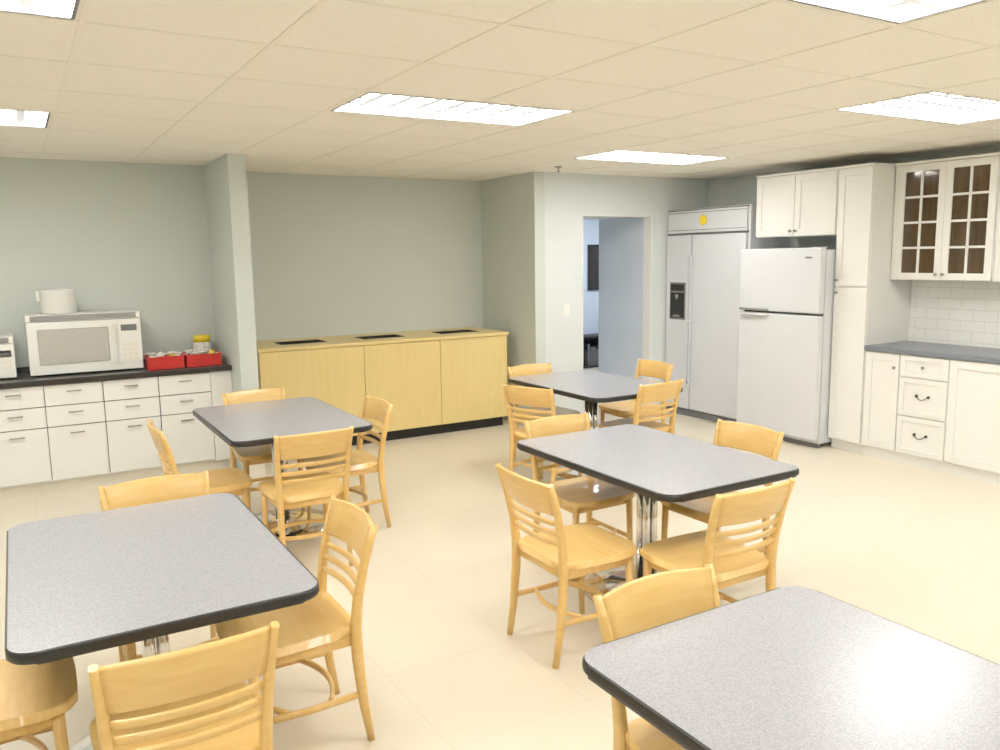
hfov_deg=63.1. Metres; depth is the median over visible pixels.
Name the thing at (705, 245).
refrigerator
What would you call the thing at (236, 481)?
dining chair
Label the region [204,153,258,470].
wall
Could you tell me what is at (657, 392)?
dining chair
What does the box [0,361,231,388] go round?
countertop
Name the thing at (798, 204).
upper cabinet
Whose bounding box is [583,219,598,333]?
wall
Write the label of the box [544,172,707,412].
wall
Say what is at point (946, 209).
upper cabinet
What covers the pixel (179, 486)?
dining chair
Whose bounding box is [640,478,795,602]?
dining chair
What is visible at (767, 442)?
dining chair
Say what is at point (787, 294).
refrigerator
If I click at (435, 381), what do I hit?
base cabinet
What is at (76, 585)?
cafe table
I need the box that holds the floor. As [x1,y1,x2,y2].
[0,367,999,749]
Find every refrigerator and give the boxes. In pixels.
[665,204,789,422]
[736,247,835,447]
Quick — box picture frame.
[588,244,598,289]
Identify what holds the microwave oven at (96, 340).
on the countertop at (23, 379)
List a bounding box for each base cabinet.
[0,370,231,500]
[256,327,507,445]
[862,350,999,484]
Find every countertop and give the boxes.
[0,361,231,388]
[864,341,999,363]
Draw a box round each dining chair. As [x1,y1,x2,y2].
[0,657,77,749]
[88,621,279,749]
[98,471,219,661]
[147,418,251,507]
[215,495,377,740]
[222,387,304,509]
[258,426,353,565]
[301,395,392,527]
[495,463,637,668]
[501,384,582,481]
[507,363,580,460]
[524,413,635,582]
[593,564,719,749]
[598,359,673,423]
[598,379,683,433]
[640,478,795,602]
[660,419,784,555]
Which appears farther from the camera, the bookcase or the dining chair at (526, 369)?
the bookcase
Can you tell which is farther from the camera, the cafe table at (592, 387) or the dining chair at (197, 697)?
the cafe table at (592, 387)
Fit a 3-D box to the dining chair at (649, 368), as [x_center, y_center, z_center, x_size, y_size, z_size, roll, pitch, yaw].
[1.177,0.307,7.111,0.543,0.828,0.448,-6,10,-30]
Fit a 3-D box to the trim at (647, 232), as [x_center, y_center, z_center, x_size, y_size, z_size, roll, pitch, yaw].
[1.228,-0.617,8.779,0.940,2.170,0.126,-6,10,-30]
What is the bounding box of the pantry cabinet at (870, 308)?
[828,163,910,453]
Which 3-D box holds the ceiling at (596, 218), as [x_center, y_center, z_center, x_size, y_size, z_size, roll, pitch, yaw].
[0.971,-1.785,9.017,0.940,0.080,0.815,-6,10,-30]
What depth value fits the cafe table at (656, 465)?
4.10 m
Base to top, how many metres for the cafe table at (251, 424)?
0.746 m
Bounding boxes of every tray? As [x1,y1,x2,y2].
[143,351,184,369]
[181,348,222,366]
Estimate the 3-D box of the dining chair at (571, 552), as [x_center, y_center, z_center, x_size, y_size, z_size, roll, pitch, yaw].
[0.307,0.817,3.713,0.543,0.828,0.448,-6,10,-30]
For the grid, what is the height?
0.004 m
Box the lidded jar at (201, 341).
[193,334,211,349]
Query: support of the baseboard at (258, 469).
attached to the wall at (225, 177)
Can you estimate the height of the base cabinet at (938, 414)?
0.922 m
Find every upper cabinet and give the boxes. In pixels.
[756,167,839,237]
[890,152,999,281]
[993,188,999,281]
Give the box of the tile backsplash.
[908,280,999,348]
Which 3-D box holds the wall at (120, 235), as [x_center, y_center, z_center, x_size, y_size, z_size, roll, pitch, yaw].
[-4.572,-0.350,6.140,4.625,2.577,0.120,-6,10,-30]
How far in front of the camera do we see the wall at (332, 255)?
8.30 m
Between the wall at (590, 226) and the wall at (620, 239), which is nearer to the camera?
the wall at (620, 239)
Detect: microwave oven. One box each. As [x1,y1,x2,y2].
[0,333,16,378]
[24,309,143,376]
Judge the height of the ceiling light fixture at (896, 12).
0.091 m
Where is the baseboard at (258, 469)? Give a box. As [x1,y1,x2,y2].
[249,463,265,476]
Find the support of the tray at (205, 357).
on the countertop at (23, 379)
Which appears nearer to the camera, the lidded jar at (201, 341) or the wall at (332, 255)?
the lidded jar at (201, 341)
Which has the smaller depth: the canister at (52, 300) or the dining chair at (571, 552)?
the dining chair at (571, 552)
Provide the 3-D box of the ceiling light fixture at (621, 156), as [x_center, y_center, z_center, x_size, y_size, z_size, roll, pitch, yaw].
[1.312,-1.915,7.023,1.278,0.091,0.628,-6,10,-30]
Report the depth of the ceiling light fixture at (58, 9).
2.69 m
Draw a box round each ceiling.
[0,0,999,180]
[583,217,625,219]
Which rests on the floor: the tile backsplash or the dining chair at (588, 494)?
the dining chair at (588, 494)
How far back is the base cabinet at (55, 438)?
6.37 m
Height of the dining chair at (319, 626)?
0.828 m
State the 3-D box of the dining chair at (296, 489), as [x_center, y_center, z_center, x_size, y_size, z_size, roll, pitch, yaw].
[-1.130,0.690,4.728,0.448,0.828,0.543,-6,10,-30]
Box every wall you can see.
[0,157,215,367]
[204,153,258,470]
[246,172,482,340]
[481,171,545,411]
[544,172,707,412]
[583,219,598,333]
[599,217,643,402]
[707,145,999,249]
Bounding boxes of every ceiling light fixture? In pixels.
[0,0,84,20]
[0,109,52,127]
[330,92,576,126]
[573,150,726,164]
[781,0,989,24]
[835,91,999,124]
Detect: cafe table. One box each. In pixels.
[5,493,318,749]
[192,397,372,541]
[508,370,682,479]
[517,424,798,604]
[582,586,999,749]
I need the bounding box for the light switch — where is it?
[563,304,569,316]
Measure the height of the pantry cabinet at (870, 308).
2.480 m
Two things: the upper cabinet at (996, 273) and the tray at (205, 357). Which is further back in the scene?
the tray at (205, 357)
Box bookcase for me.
[583,333,598,368]
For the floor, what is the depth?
4.42 m
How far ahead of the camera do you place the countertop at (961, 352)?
6.57 m
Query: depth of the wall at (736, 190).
8.22 m
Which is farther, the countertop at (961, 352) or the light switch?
the light switch
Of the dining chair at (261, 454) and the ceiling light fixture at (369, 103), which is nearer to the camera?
the ceiling light fixture at (369, 103)
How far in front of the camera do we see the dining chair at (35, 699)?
2.48 m
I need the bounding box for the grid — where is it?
[0,0,999,179]
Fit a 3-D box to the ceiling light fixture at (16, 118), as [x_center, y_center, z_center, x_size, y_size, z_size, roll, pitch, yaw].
[-3.158,-1.465,4.404,1.278,0.091,0.628,-6,10,-30]
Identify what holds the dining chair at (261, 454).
on the floor
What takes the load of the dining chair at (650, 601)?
on the floor
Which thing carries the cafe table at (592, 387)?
on the floor
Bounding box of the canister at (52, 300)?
[35,288,76,313]
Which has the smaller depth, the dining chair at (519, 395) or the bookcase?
the dining chair at (519, 395)
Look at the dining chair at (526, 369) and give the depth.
7.01 m
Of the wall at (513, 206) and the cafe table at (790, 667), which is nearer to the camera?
the cafe table at (790, 667)
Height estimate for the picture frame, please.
0.720 m
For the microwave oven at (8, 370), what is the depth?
6.12 m
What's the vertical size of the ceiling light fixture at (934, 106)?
0.091 m
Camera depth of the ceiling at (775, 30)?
3.81 m
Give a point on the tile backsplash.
(966, 313)
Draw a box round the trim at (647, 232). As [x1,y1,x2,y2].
[582,214,651,413]
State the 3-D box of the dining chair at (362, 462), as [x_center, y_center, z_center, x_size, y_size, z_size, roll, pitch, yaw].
[-1.005,0.592,5.384,0.543,0.828,0.448,-6,10,-30]
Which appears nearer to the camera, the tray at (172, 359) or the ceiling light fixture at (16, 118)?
the ceiling light fixture at (16, 118)

